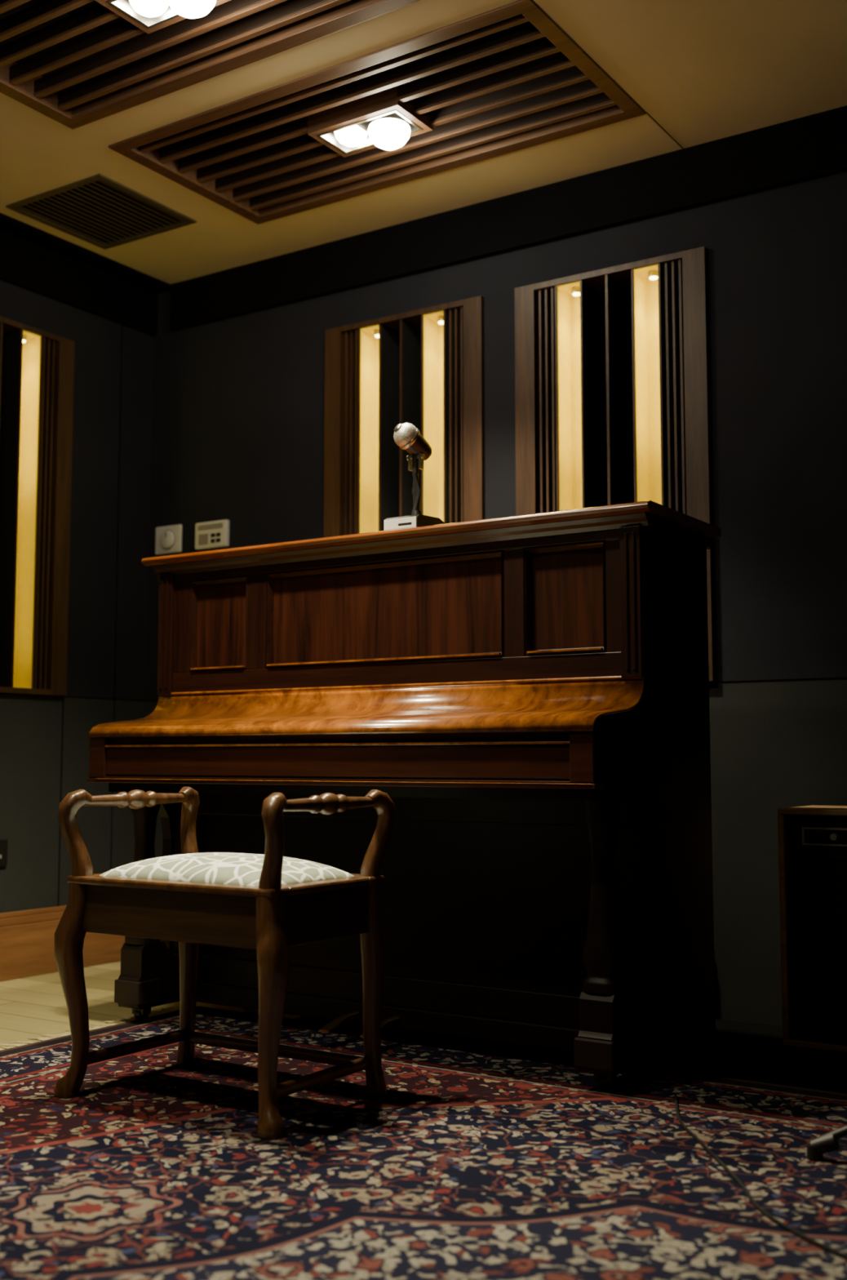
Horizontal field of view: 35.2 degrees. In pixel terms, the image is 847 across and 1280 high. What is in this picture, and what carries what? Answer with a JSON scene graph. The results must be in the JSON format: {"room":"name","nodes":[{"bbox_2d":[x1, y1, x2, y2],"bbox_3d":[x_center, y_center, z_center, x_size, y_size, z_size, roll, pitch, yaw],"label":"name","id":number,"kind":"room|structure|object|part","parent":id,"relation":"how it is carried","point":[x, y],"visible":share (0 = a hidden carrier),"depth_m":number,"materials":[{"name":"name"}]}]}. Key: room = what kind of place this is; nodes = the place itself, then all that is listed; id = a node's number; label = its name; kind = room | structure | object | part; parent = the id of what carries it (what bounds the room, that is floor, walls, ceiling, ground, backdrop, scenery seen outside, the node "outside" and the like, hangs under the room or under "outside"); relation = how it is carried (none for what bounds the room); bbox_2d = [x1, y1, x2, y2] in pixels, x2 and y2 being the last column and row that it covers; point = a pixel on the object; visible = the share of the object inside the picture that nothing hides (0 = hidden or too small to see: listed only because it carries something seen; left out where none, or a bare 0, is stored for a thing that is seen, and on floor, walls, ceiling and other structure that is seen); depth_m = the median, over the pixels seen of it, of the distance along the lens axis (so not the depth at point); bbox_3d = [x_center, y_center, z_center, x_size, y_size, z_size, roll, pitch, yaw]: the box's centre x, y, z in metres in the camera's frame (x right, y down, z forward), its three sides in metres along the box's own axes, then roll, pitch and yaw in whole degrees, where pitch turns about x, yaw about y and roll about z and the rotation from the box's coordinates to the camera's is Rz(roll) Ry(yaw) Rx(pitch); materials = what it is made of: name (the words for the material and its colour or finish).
{"room":"music room","nodes":[
{"label":"music room","id":0,"kind":"room"},
{"bbox_2d":[0,280,153,913],"bbox_3d":[-2.566,-0.356,2.677,0.200,2.585,5.400,-3,-6,33],"label":"wall","id":1,"kind":"structure","parent":0,"point":[31,726],"depth_m":4.64,"materials":[{"name":"paint"}]},
{"bbox_2d":[0,838,8,866],"bbox_3d":[-1.359,0.677,4.243,0.012,0.086,0.086,-3,-6,33],"label":"wall socket","id":2,"kind":"object","parent":1,"relation":"attached to","point":[3,842],"visible":1,"depth_m":4.26,"materials":[{"name":"black plastic"}]},
{"bbox_2d":[0,315,75,695],"bbox_3d":[-1.434,-0.441,4.341,0.148,1.224,0.611,-3,-6,33],"label":"wall panel","id":3,"kind":"object","parent":1,"relation":"attached to","point":[37,366],"visible":0.99,"depth_m":4.46,"materials":[{"name":"brown wood"}]},
{"bbox_2d":[0,905,124,982],"bbox_3d":[-2.479,0.820,2.502,0.022,0.212,5.378,-3,-6,33],"label":"baseboard","id":4,"kind":"structure","parent":1,"relation":"attached to","point":[27,937],"depth_m":4.34,"materials":[{"name":"brown wood"}]},
{"bbox_2d":[0,213,170,336],"bbox_3d":[-2.438,-1.417,2.688,0.105,0.170,5.400,-3,-6,33],"label":"trim","id":5,"kind":"structure","parent":1,"relation":"attached to","point":[33,259],"depth_m":4.62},
{"bbox_2d":[0,325,846,906],"bbox_3d":[-0.227,-0.436,1.148,5.390,2.048,5.400,-3,-6,33],"label":"trim","id":6,"kind":"structure","parent":1,"relation":"attached to","point":[114,699],"depth_m":4.66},
{"bbox_2d":[0,960,303,1048],"bbox_3d":[-0.227,0.845,1.034,5.790,0.100,5.800,-3,-6,33],"label":"floor","id":7,"kind":"structure","parent":0,"point":[31,1006],"depth_m":3.81,"materials":[{"name":"brown wood"}]},
{"bbox_2d":[0,1005,846,1279],"bbox_3d":[0.187,0.797,1.123,4.430,0.012,3.505,-3,-6,33],"label":"oriental rug","id":8,"kind":"object","parent":7,"relation":"on","point":[476,1162],"visible":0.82,"depth_m":2.26,"materials":[{"name":"multicoloured carpet"}]},
{"bbox_2d":[53,786,395,1139],"bbox_3d":[-0.410,0.623,2.767,0.600,0.624,0.406,-3,-6,33],"label":"piano bench","id":9,"kind":"object","parent":8,"relation":"on","point":[271,903],"visible":1,"depth_m":2.69,"materials":[{"name":"brown wood"}]},
{"bbox_3d":[-0.410,0.498,2.778,0.549,0.016,0.373,-3,-6,33],"label":"seat frame","id":10,"kind":"part","parent":9,"relation":"part of","materials":[{"name":"brown wood"}]},
{"bbox_2d":[99,852,353,886],"bbox_3d":[-0.410,0.473,2.780,0.465,0.056,0.297,-3,-6,33],"label":"seat cushion","id":11,"kind":"object","parent":9,"relation":"on","point":[227,868],"depth_m":2.68,"materials":[{"name":"fabric"}]},
{"bbox_2d":[86,500,721,1088],"bbox_3d":[-0.089,0.365,3.364,1.528,1.258,0.660,-3,-6,33],"label":"upright piano","id":12,"kind":"object","parent":8,"relation":"on","point":[528,695],"visible":0.93,"depth_m":3.15,"materials":[{"name":"brown wood"}]},
{"bbox_3d":[-0.727,0.679,3.592,0.090,0.585,0.188,-3,-6,33],"label":"leg and toe","id":13,"kind":"part","parent":12,"relation":"part of","materials":[{"name":"brown wood"}]},
{"bbox_3d":[-0.123,-0.049,3.347,1.458,0.337,0.042,-3,-6,33],"label":"frame","id":14,"kind":"part","parent":12,"relation":"part of","materials":[{"name":"brown wood"}]},
{"bbox_3d":[-0.104,0.662,3.312,1.418,0.570,0.045,-3,-6,33],"label":"panel","id":15,"kind":"part","parent":12,"relation":"part of","materials":[{"name":"brown wood"}]},
{"bbox_2d":[383,422,445,530],"bbox_3d":[-0.022,-0.406,3.367,0.100,0.279,0.133,-3,-6,33],"label":"desk microphone","id":16,"kind":"object","parent":12,"relation":"on","point":[406,436],"visible":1,"depth_m":3.35,"materials":[{"name":"silver metal"}]},
{"bbox_3d":[-0.058,-0.288,3.302,0.096,0.026,0.004,-3,-6,33],"label":"plate","id":17,"kind":"part","parent":16,"relation":"part of","materials":[{"name":"white plastic"}]},
{"bbox_3d":[-0.030,-0.241,3.509,1.528,0.024,0.444,-3,-6,33],"label":"lid","id":18,"kind":"part","parent":12,"relation":"part of","materials":[{"name":"brown wood"}]},
{"bbox_3d":[-0.026,-0.215,3.510,1.494,0.027,0.410,-3,-6,33],"label":"cornice molding","id":19,"kind":"part","parent":12,"relation":"part of","materials":[{"name":"brown wood"}]},
{"bbox_3d":[0.401,0.614,2.856,0.090,0.585,0.188,-3,-6,33],"label":"leg and toe","id":20,"kind":"part","parent":12,"relation":"part of","materials":[{"name":"brown wood"}]},
{"bbox_2d":[674,1094,846,1259],"bbox_3d":[0.663,0.870,2.051,0.334,0.006,1.345,3,-6,-26],"label":"cable","id":21,"kind":"object","parent":8,"relation":"on","point":[838,1253],"visible":1,"depth_m":2.06,"materials":[{"name":"rubber"}]},
{"bbox_2d":[807,1124,846,1160],"bbox_3d":[0.911,0.223,2.286,0.506,1.337,0.538,-3,-6,33],"label":"microphone stand","id":22,"kind":"object","parent":8,"relation":"on","point":[828,1142],"visible":1,"depth_m":2.29,"materials":[{"name":"black plastic"}]},
{"bbox_2d":[295,1016,846,1093],"bbox_3d":[1.201,0.963,2.948,3.300,0.004,0.622,-3,-6,33],"label":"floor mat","id":23,"kind":"object","parent":7,"relation":"on","point":[738,1050],"visible":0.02,"depth_m":3.12,"materials":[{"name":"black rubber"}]},
{"bbox_2d":[777,804,846,1056],"bbox_3d":[1.183,0.684,3.103,0.632,0.578,0.270,-3,-6,33],"label":"amplifier","id":24,"kind":"object","parent":23,"relation":"on","point":[813,838],"visible":1,"depth_m":3.13,"materials":[{"name":"brown wood"}]},
{"bbox_2d":[0,0,846,284],"bbox_3d":[-0.227,-1.705,1.261,5.390,0.150,5.400,-3,-6,33],"label":"ceiling","id":25,"kind":"structure","parent":0,"point":[705,71],"depth_m":3.60,"materials":[{"name":"paint"}]},
{"bbox_2d":[5,173,196,249],"bbox_3d":[-1.025,-1.389,4.263,0.420,0.066,0.418,-3,-6,33],"label":"ceiling air vent","id":26,"kind":"object","parent":25,"relation":"in","point":[100,211],"depth_m":4.26,"materials":[{"name":"black metal"}]},
{"bbox_2d":[0,0,420,128],"bbox_3d":[-0.578,-1.508,3.043,1.360,0.086,0.655,-3,-6,33],"label":"slats","id":27,"kind":"object","parent":25,"relation":"attached to","point":[76,64],"visible":0.83,"depth_m":3.30,"materials":[{"name":"brown wood"}]},
{"bbox_2d":[94,0,231,34],"bbox_3d":[-0.578,-1.468,3.039,0.304,0.136,0.172,-3,-6,33],"label":"recessed light","id":28,"kind":"object","parent":27,"relation":"attached to","point":[150,16],"visible":1,"depth_m":3.07,"materials":[{"name":"white glass"}]},
{"bbox_2d":[107,0,646,224],"bbox_3d":[-0.148,-1.449,3.697,1.360,0.086,0.655,-3,-6,33],"label":"slats","id":29,"kind":"object","parent":25,"relation":"attached to","point":[508,78],"visible":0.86,"depth_m":3.64,"materials":[{"name":"brown wood"}]},
{"bbox_2d":[307,85,433,157],"bbox_3d":[-0.148,-1.409,3.694,0.304,0.136,0.172,-3,-6,33],"label":"recessed light","id":30,"kind":"object","parent":29,"relation":"attached to","point":[378,119],"visible":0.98,"depth_m":3.64,"materials":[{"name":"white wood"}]},
{"bbox_2d":[646,111,684,149],"bbox_3d":[0.671,-1.410,3.703,0.003,0.002,0.258,-3,-6,33],"label":"trim","id":31,"kind":"structure","parent":25,"relation":"attached to","point":[646,112],"depth_m":3.70,"materials":[{"name":"brown wood"}]},
{"bbox_2d":[146,171,846,1026],"bbox_3d":[1.306,-0.284,3.487,5.790,2.585,0.200,-3,-6,33],"label":"wall","id":32,"kind":"structure","parent":0,"point":[237,402],"depth_m":3.66,"materials":[{"name":"paint"}]},
{"bbox_2d":[155,524,182,555],"bbox_3d":[-0.926,-0.364,4.825,0.127,0.102,0.026,-3,-6,33],"label":"wall thermostat","id":33,"kind":"object","parent":32,"relation":"attached to","point":[168,540],"visible":1,"depth_m":4.81,"materials":[{"name":"white plastic"}]},
{"bbox_2d":[195,519,229,550],"bbox_3d":[-0.747,-0.371,4.709,0.150,0.096,0.023,-3,-6,33],"label":"controller","id":34,"kind":"object","parent":32,"relation":"attached to","point":[214,534],"visible":1,"depth_m":4.70,"materials":[{"name":"white plastic"}]},
{"bbox_2d":[323,295,484,537],"bbox_3d":[-0.036,-0.442,4.329,0.611,1.224,0.148,-3,-6,33],"label":"wall panel","id":35,"kind":"object","parent":32,"relation":"attached to","point":[424,368],"visible":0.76,"depth_m":4.34,"materials":[{"name":"brown wood"}]},
{"bbox_2d":[169,105,846,331],"bbox_3d":[1.289,-1.348,3.459,5.285,0.170,0.022,-3,-6,33],"label":"trim","id":36,"kind":"structure","parent":32,"relation":"attached to","point":[814,146],"depth_m":4.06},
{"bbox_2d":[515,246,715,681],"bbox_3d":[0.575,-0.477,3.931,0.611,1.224,0.148,-3,-6,33],"label":"wall panel","id":37,"kind":"object","parent":32,"relation":"attached to","point":[612,378],"visible":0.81,"depth_m":3.95,"materials":[{"name":"brown wood"}]}
]}

